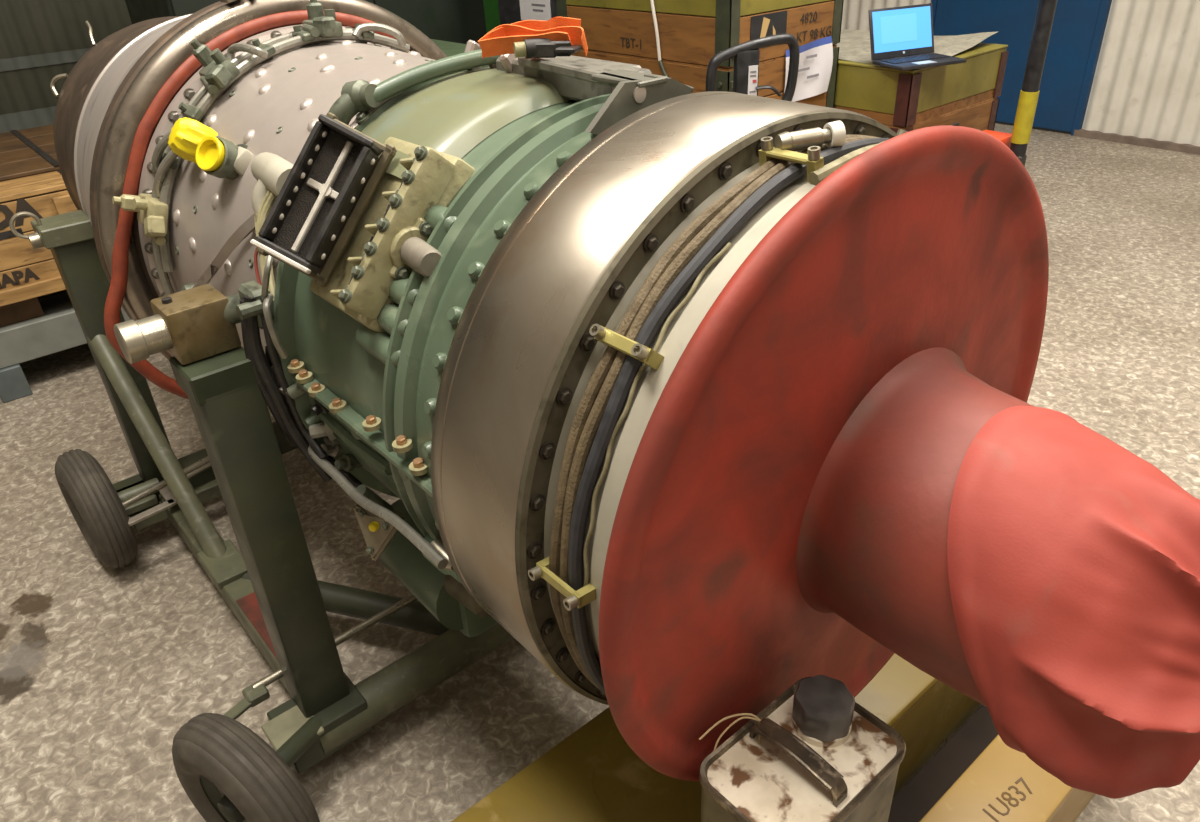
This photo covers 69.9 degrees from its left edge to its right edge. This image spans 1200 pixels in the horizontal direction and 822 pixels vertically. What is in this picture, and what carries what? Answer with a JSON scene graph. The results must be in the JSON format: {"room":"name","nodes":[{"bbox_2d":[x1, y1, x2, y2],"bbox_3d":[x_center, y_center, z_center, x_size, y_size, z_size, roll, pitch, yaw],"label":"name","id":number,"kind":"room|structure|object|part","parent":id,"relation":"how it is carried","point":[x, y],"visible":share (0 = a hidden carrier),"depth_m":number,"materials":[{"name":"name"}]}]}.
{"room":"aircraft engine workshop","nodes":[
{"label":"aircraft engine workshop","id":0,"kind":"room"},
{"bbox_2d":[0,0,131,114],"bbox_3d":[-5.565,-4.098,5.447,14.500,5.600,0.016,-26,38,-32],"label":"wall","id":1,"kind":"structure","parent":0,"point":[27,27],"depth_m":7.06,"materials":[{"name":"metal"}]},
{"bbox_2d":[0,106,55,132],"bbox_3d":[-5.479,-2.055,6.622,14.400,0.165,0.016,-26,38,-32],"label":"trim","id":2,"kind":"structure","parent":1,"relation":"attached to","point":[21,120],"depth_m":7.13,"materials":[{"name":"grey metal"}]},
{"bbox_2d":[0,48,89,71],"bbox_3d":[-5.500,-2.434,6.394,14.400,0.090,0.016,-26,38,-32],"label":"trim","id":3,"kind":"structure","parent":1,"relation":"attached to","point":[46,59],"depth_m":7.04,"materials":[{"name":"grey metal"}]},
{"bbox_2d":[0,122,1199,821],"bbox_3d":[-1.921,1.484,1.280,17.500,0.001,16.000,-26,38,-32],"label":"floor","id":4,"kind":"structure","parent":0,"point":[102,666],"depth_m":2.74,"materials":[{"name":"concrete"}]},
{"bbox_2d":[0,291,130,402],"bbox_3d":[-3.125,-0.440,4.279,2.110,0.315,1.420,-26,38,-32],"label":"pallet","id":5,"kind":"object","parent":4,"relation":"on","point":[59,329],"visible":0.22,"depth_m":3.88,"materials":[{"name":"paint"}]},
{"bbox_2d":[0,124,66,297],"bbox_3d":[-3.146,-0.929,4.229,1.700,0.574,1.080,-26,38,-32],"label":"crate","id":6,"kind":"object","parent":5,"relation":"on","point":[28,152],"visible":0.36,"depth_m":4.18,"materials":[{"name":"brown wood"}]},
{"bbox_2d":[0,169,76,326],"bbox_3d":[-2.683,-0.659,3.745,1.670,0.568,0.305,-26,38,-32],"label":"crate","id":7,"kind":"object","parent":5,"relation":"on","point":[27,273],"visible":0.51,"depth_m":3.73,"materials":[{"name":"brown wood"}]},
{"bbox_2d":[9,210,513,821],"bbox_3d":[-0.613,-0.074,2.537,1.819,1.248,1.792,-26,38,-32],"label":"stand","id":8,"kind":"object","parent":4,"relation":"on","point":[228,772],"visible":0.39,"depth_m":2.03,"materials":[{"name":"green paint"}]},
{"bbox_3d":[-1.538,-0.131,2.757,0.110,0.925,0.105,-26,38,-32],"label":"post","id":9,"kind":"part","parent":8,"relation":"part of","materials":[{"name":"green metal"}]},
{"bbox_3d":[-1.469,0.256,2.831,0.022,0.022,0.446,18,37,31],"label":"steering rod","id":10,"kind":"part","parent":8,"relation":"part of","materials":[{"name":"metal"}]},
{"bbox_3d":[-1.373,0.203,2.939,0.018,0.018,0.260,17,37,30],"label":"steering rod","id":11,"kind":"part","parent":8,"relation":"part of","materials":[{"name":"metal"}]},
{"bbox_3d":[-0.885,0.723,2.031,0.058,0.030,0.224,19,37,32],"label":"steering arm","id":12,"kind":"part","parent":8,"relation":"part of","materials":[{"name":"green paint"}]},
{"bbox_3d":[-0.711,0.351,1.911,0.115,0.975,0.110,-26,38,-32],"label":"post","id":13,"kind":"part","parent":8,"relation":"part of","materials":[{"name":"green metal"}]},
{"bbox_3d":[-0.728,0.754,2.036,0.110,0.014,0.115,-26,38,-32],"label":"axle plate","id":14,"kind":"part","parent":8,"relation":"part of","materials":[{"name":"green metal"}]},
{"bbox_3d":[-0.663,0.585,2.220,0.480,0.022,0.022,-27,38,-33],"label":"tie rod","id":15,"kind":"part","parent":8,"relation":"part of","materials":[{"name":"metal"}]},
{"bbox_2d":[50,0,907,704],"bbox_3d":[-0.643,-0.432,2.276,1.233,1.212,3.079,-23,37,-30],"label":"engine","id":16,"kind":"object","parent":8,"relation":"on","point":[487,279],"depth_m":1.30,"materials":[{"name":"metal"}]},
{"bbox_3d":[-0.801,-0.568,2.489,1.176,1.176,0.145,-26,38,-32],"label":"manifold plate","id":17,"kind":"part","parent":16,"relation":"part of","materials":[{"name":"grey metal"}]},
{"bbox_3d":[-0.891,-0.590,1.883,0.103,0.102,0.091,-26,38,-32],"label":"crumpled cap","id":18,"kind":"part","parent":16,"relation":"part of","materials":[{"name":"yellow plastic"}]},
{"bbox_3d":[-0.793,-0.523,1.750,0.054,0.065,0.069,-26,38,-32],"label":"ring cap","id":19,"kind":"part","parent":16,"relation":"part of","materials":[{"name":"yellow plastic"}]},
{"bbox_3d":[-0.496,-0.395,2.173,1.020,1.020,0.800,-26,38,-32],"label":"combustion casing","id":20,"kind":"part","parent":16,"relation":"part of","materials":[{"name":"grey metal"}]},
{"bbox_3d":[-0.446,-0.344,1.401,0.236,0.250,0.102,-26,38,-32],"label":"box clamp frame","id":21,"kind":"part","parent":16,"relation":"part of","materials":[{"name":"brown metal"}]},
{"bbox_3d":[-0.437,0.176,1.657,0.070,0.086,0.032,-21,35,-27],"label":"plate post","id":22,"kind":"part","parent":16,"relation":"part of","materials":[{"name":"green metal"}]},
{"bbox_3d":[-0.429,0.236,1.685,0.095,0.123,0.066,5,32,13],"label":"drain plate","id":23,"kind":"part","parent":16,"relation":"part of","materials":[{"name":"beige metal"}]},
{"bbox_3d":[-0.050,-0.142,1.714,0.980,0.980,0.586,-26,38,-32],"label":"compressor casing","id":24,"kind":"part","parent":16,"relation":"part of","materials":[{"name":"green paint"}]},
{"bbox_2d":[361,67,573,179],"bbox_3d":[-0.146,-0.550,1.596,0.628,0.151,0.284,-26,38,-32],"label":"hood","id":25,"kind":"object","parent":16,"relation":"attached to","point":[454,111],"depth_m":1.47,"materials":[{"name":"green paint"}]},
{"bbox_2d":[478,17,587,58],"bbox_3d":[-0.118,-0.635,1.467,0.193,0.063,0.097,17,36,30],"label":"cloth","id":26,"kind":"object","parent":16,"relation":"on","point":[557,36],"visible":1,"depth_m":1.46,"materials":[{"name":"orange fabric"}]},
{"bbox_3d":[-0.018,-0.567,1.462,0.135,0.062,0.462,-21,35,-27],"label":"mounting rail","id":27,"kind":"part","parent":16,"relation":"part of","materials":[{"name":"grey metal"}]},
{"bbox_2d":[599,125,1048,780],"bbox_3d":[0.499,0.169,1.146,1.005,1.005,0.386,-26,38,-32],"label":"cover","id":28,"kind":"object","parent":16,"relation":"attached to","point":[781,519],"visible":0.7,"depth_m":1.07,"materials":[{"name":"red fabric"}]},
{"bbox_2d":[947,406,1199,798],"bbox_3d":[0.603,0.237,1.048,0.393,0.408,0.333,-26,38,-32],"label":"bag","id":29,"kind":"object","parent":28,"relation":"on","point":[1073,559],"visible":1,"depth_m":0.93,"materials":[{"name":"red fabric"}]},
{"bbox_2d":[125,0,486,43],"bbox_3d":[-1.652,-2.607,5.525,2.350,2.600,0.870,-26,38,-32],"label":"tall cabinet","id":30,"kind":"object","parent":4,"relation":"on","point":[457,21],"visible":0.04,"depth_m":5.46,"materials":[{"name":"metal"}]},
{"bbox_3d":[-1.826,-2.267,4.908,1.145,2.430,0.020,-26,38,-32],"label":"cabinet door","id":31,"kind":"part","parent":30,"relation":"part of","materials":[{"name":"metal"}]},
{"bbox_3d":[-0.935,-2.694,5.535,1.145,2.430,0.020,-26,38,-32],"label":"cabinet door","id":32,"kind":"part","parent":30,"relation":"part of","materials":[{"name":"green metal"}]},
{"bbox_2d":[431,39,466,56],"bbox_3d":[-0.848,-1.220,4.536,0.920,1.170,1.470,-26,38,-32],"label":"case","id":33,"kind":"object","parent":4,"relation":"on","point":[449,48],"visible":0.02,"depth_m":4.61,"materials":[{"name":"green metal"}]},
{"bbox_2d":[483,0,499,32],"bbox_3d":[-0.408,-2.476,5.387,0.500,2.400,0.400,-26,38,-32],"label":"locker","id":34,"kind":"object","parent":4,"relation":"on","point":[491,9],"visible":0.06,"depth_m":5.31,"materials":[{"name":"green metal"}]},
{"bbox_2d":[498,0,556,24],"bbox_3d":[-0.205,-1.873,4.998,0.448,1.750,0.585,-26,38,-32],"label":"case","id":35,"kind":"object","parent":4,"relation":"on","point":[510,11],"visible":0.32,"depth_m":4.66,"materials":[{"name":"black plastic"}]},
{"bbox_2d":[531,3,544,11],"bbox_3d":[-0.327,-2.145,4.570,0.001,0.036,0.120,-26,38,-32],"label":"print","id":36,"kind":"object","parent":35,"relation":"attached to","point":[535,7],"depth_m":4.57,"materials":[{"name":"grey paper"}]},
{"bbox_2d":[452,653,981,821],"bbox_3d":[0.423,0.732,1.945,1.578,0.380,0.418,-26,38,-32],"label":"storage box","id":37,"kind":"object","parent":4,"relation":"on","point":[592,775],"visible":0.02,"depth_m":1.67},
{"bbox_2d":[705,33,799,100],"bbox_3d":[0.356,-0.840,3.571,0.530,1.400,1.076,-26,38,-32],"label":"truck","id":38,"kind":"object","parent":4,"relation":"on","point":[746,54],"visible":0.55,"depth_m":2.94,"materials":[{"name":"black metal"}]},
{"bbox_3d":[0.507,-1.116,2.997,0.085,0.270,0.035,-10,32,-11],"label":"handle","id":39,"kind":"part","parent":38,"relation":"part of","materials":[{"name":"black plastic"}]},
{"bbox_2d":[750,71,755,92],"bbox_3d":[0.528,-1.137,2.966,0.022,0.071,0.001,-10,32,-11],"label":"print","id":40,"kind":"object","parent":38,"relation":"attached to","point":[752,73],"depth_m":2.97,"materials":[{"name":"grey paper"}]},
{"bbox_3d":[0.587,-1.113,2.992,0.097,0.043,0.034,-10,32,-11],"label":"release lever","id":41,"kind":"part","parent":38,"relation":"part of","materials":[{"name":"grey metal"}]},
{"bbox_2d":[881,97,999,132],"bbox_3d":[1.392,-1.359,4.895,0.880,0.826,1.282,-26,38,-32],"label":"crate","id":42,"kind":"object","parent":4,"relation":"on","point":[981,116],"visible":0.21,"depth_m":4.39,"materials":[{"name":"orange wood"}]},
{"bbox_2d":[834,43,1008,126],"bbox_3d":[1.363,-1.829,4.630,0.868,0.254,1.247,-26,38,-32],"label":"crate","id":43,"kind":"object","parent":42,"relation":"on","point":[885,95],"visible":0.5,"depth_m":4.16,"materials":[{"name":"orange wood"}]},
{"bbox_2d":[836,30,996,62],"bbox_3d":[1.430,-1.940,4.506,0.860,0.056,1.010,-26,38,-32],"label":"sheet","id":44,"kind":"object","parent":43,"relation":"on","point":[854,45],"visible":0.34,"depth_m":4.42,"materials":[{"name":"grey paper"}]},
{"bbox_2d":[868,3,966,70],"bbox_3d":[1.470,-1.736,3.980,0.355,0.227,0.297,-13,32,-16],"label":"laptop","id":45,"kind":"object","parent":43,"relation":"on","point":[901,38],"visible":1,"depth_m":4.05,"materials":[{"name":"black plastic"}]},
{"bbox_3d":[1.430,-1.796,4.068,0.355,0.213,0.071,-13,32,-16],"label":"lid","id":46,"kind":"part","parent":45,"relation":"part of","materials":[{"name":"black plastic"}]},
{"bbox_3d":[1.355,-1.933,4.569,0.858,0.012,1.242,-26,38,-32],"label":"olive lid","id":47,"kind":"part","parent":43,"relation":"part of","materials":[{"name":"paint"}]},
{"bbox_2d":[888,704,997,821],"bbox_3d":[0.551,0.977,1.789,1.420,0.110,0.105,-26,38,-32],"label":"batten","id":48,"kind":"object","parent":4,"relation":"on","point":[923,791],"visible":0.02,"depth_m":1.94,"materials":[{"name":"brown wood"}]},
{"bbox_2d":[919,734,1094,821],"bbox_3d":[0.658,0.947,1.664,1.338,0.281,0.163,-26,38,-32],"label":"storage box","id":49,"kind":"object","parent":4,"relation":"on","point":[1002,784],"visible":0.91,"depth_m":1.70,"materials":[{"name":"cardboard"}]},
{"bbox_2d":[699,675,905,821],"bbox_3d":[0.275,0.630,1.266,0.258,0.493,0.203,-26,38,-32],"label":"can","id":50,"kind":"object","parent":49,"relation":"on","point":[814,753],"visible":1,"depth_m":1.15,"materials":[{"name":"metal"}]},
{"bbox_3d":[0.262,0.460,1.143,0.030,0.036,0.146,-26,38,-32],"label":"can handle","id":51,"kind":"part","parent":50,"relation":"part of","materials":[{"name":"metal"}]},
{"bbox_2d":[983,0,1056,166],"bbox_3d":[1.892,-1.923,3.676,0.400,3.000,0.400,-26,38,-32],"label":"post","id":52,"kind":"object","parent":4,"relation":"on","point":[1017,142],"visible":0.23,"depth_m":3.89,"materials":[{"name":"black metal"}]},
{"bbox_3d":[0.504,-1.144,4.735,0.800,0.706,1.206,-26,38,-32],"label":"wooden crate","id":53,"kind":"object","parent":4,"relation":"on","visible":0},
{"bbox_2d":[571,45,838,107],"bbox_3d":[0.477,-1.641,4.436,0.800,0.455,1.206,-26,38,-32],"label":"wooden crate","id":54,"kind":"object","parent":53,"relation":"on","point":[772,72],"visible":0.2,"depth_m":3.96,"materials":[{"name":"orange wood"}]},
{"bbox_2d":[555,0,843,67],"bbox_3d":[0.457,-2.008,4.214,0.800,0.405,1.206,-26,38,-32],"label":"wooden crate","id":55,"kind":"object","parent":54,"relation":"on","point":[690,31],"visible":0.94,"depth_m":3.90,"materials":[{"name":"orange wood"}]},
{"bbox_2d":[650,0,669,77],"bbox_3d":[0.273,-1.758,3.906,0.023,0.509,0.163,-26,38,-32],"label":"hanging cord","id":56,"kind":"object","parent":55,"relation":"hanging from","point":[660,62],"visible":0.8,"depth_m":3.94,"materials":[{"name":"grey plastic"}]},
{"bbox_3d":[0.244,-1.813,3.906,0.020,0.412,0.086,-26,38,-32],"label":"cord","id":57,"kind":"part","parent":56,"relation":"part of","materials":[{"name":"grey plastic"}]},
{"bbox_3d":[0.305,-1.572,3.988,0.022,0.102,0.093,-26,38,-32],"label":"cord","id":58,"kind":"part","parent":56,"relation":"part of","materials":[{"name":"grey plastic"}]},
{"bbox_2d":[760,17,775,37],"bbox_3d":[0.740,-1.677,3.785,0.115,0.115,0.001,-26,38,-32],"label":"print","id":59,"kind":"object","parent":55,"relation":"attached to","point":[766,21],"depth_m":3.77},
{"bbox_2d":[784,36,832,101],"bbox_3d":[0.982,-1.603,4.051,0.345,0.268,0.021,-26,38,-32],"label":"paper sheet","id":60,"kind":"object","parent":54,"relation":"attached to","point":[816,57],"visible":0.8,"depth_m":4.08,"materials":[{"name":"white paper"}]},
{"bbox_2d":[798,67,809,71],"bbox_3d":[0.947,-1.593,4.010,0.100,0.012,0.001,-26,38,-32],"label":"print","id":61,"kind":"object","parent":60,"relation":"attached to","point":[801,69],"depth_m":4.02,"materials":[{"name":"grey paper"}]},
{"bbox_2d":[806,54,816,58],"bbox_3d":[0.990,-1.658,4.017,0.080,0.012,0.001,-26,38,-32],"label":"print","id":62,"kind":"object","parent":60,"relation":"attached to","point":[808,56],"depth_m":4.02,"materials":[{"name":"grey paper"}]},
{"bbox_2d":[807,73,818,78],"bbox_3d":[1.009,-1.588,4.074,0.090,0.012,0.001,-26,38,-32],"label":"print","id":63,"kind":"object","parent":60,"relation":"attached to","point":[809,75],"depth_m":4.08,"materials":[{"name":"grey paper"}]},
{"bbox_2d":[841,0,930,30],"bbox_3d":[1.099,-6.103,8.117,0.030,5.550,5.200,-26,38,-32],"label":"wall","id":64,"kind":"structure","parent":0,"point":[855,16],"depth_m":7.92,"materials":[{"name":"beige metal"}]},
{"bbox_2d":[1082,0,1199,145],"bbox_3d":[6.735,-2.907,2.296,0.030,5.550,9.380,-26,38,-32],"label":"wall","id":65,"kind":"structure","parent":0,"point":[1146,83],"depth_m":6.35,"materials":[{"name":"beige metal"}]},
{"bbox_2d":[931,0,1111,135],"bbox_3d":[3.238,-4.865,5.915,0.080,5.600,1.440,-26,38,-32],"label":"door","id":66,"kind":"structure","parent":65,"relation":"in","point":[1078,26],"depth_m":6.87,"materials":[{"name":"blue metal"}]},
{"bbox_2d":[1073,129,1199,154],"bbox_3d":[4.714,-1.720,5.943,0.060,0.050,16.000,-26,38,-32],"label":"baseboard","id":67,"kind":"structure","parent":65,"relation":"attached to","point":[1113,137],"depth_m":6.54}
]}

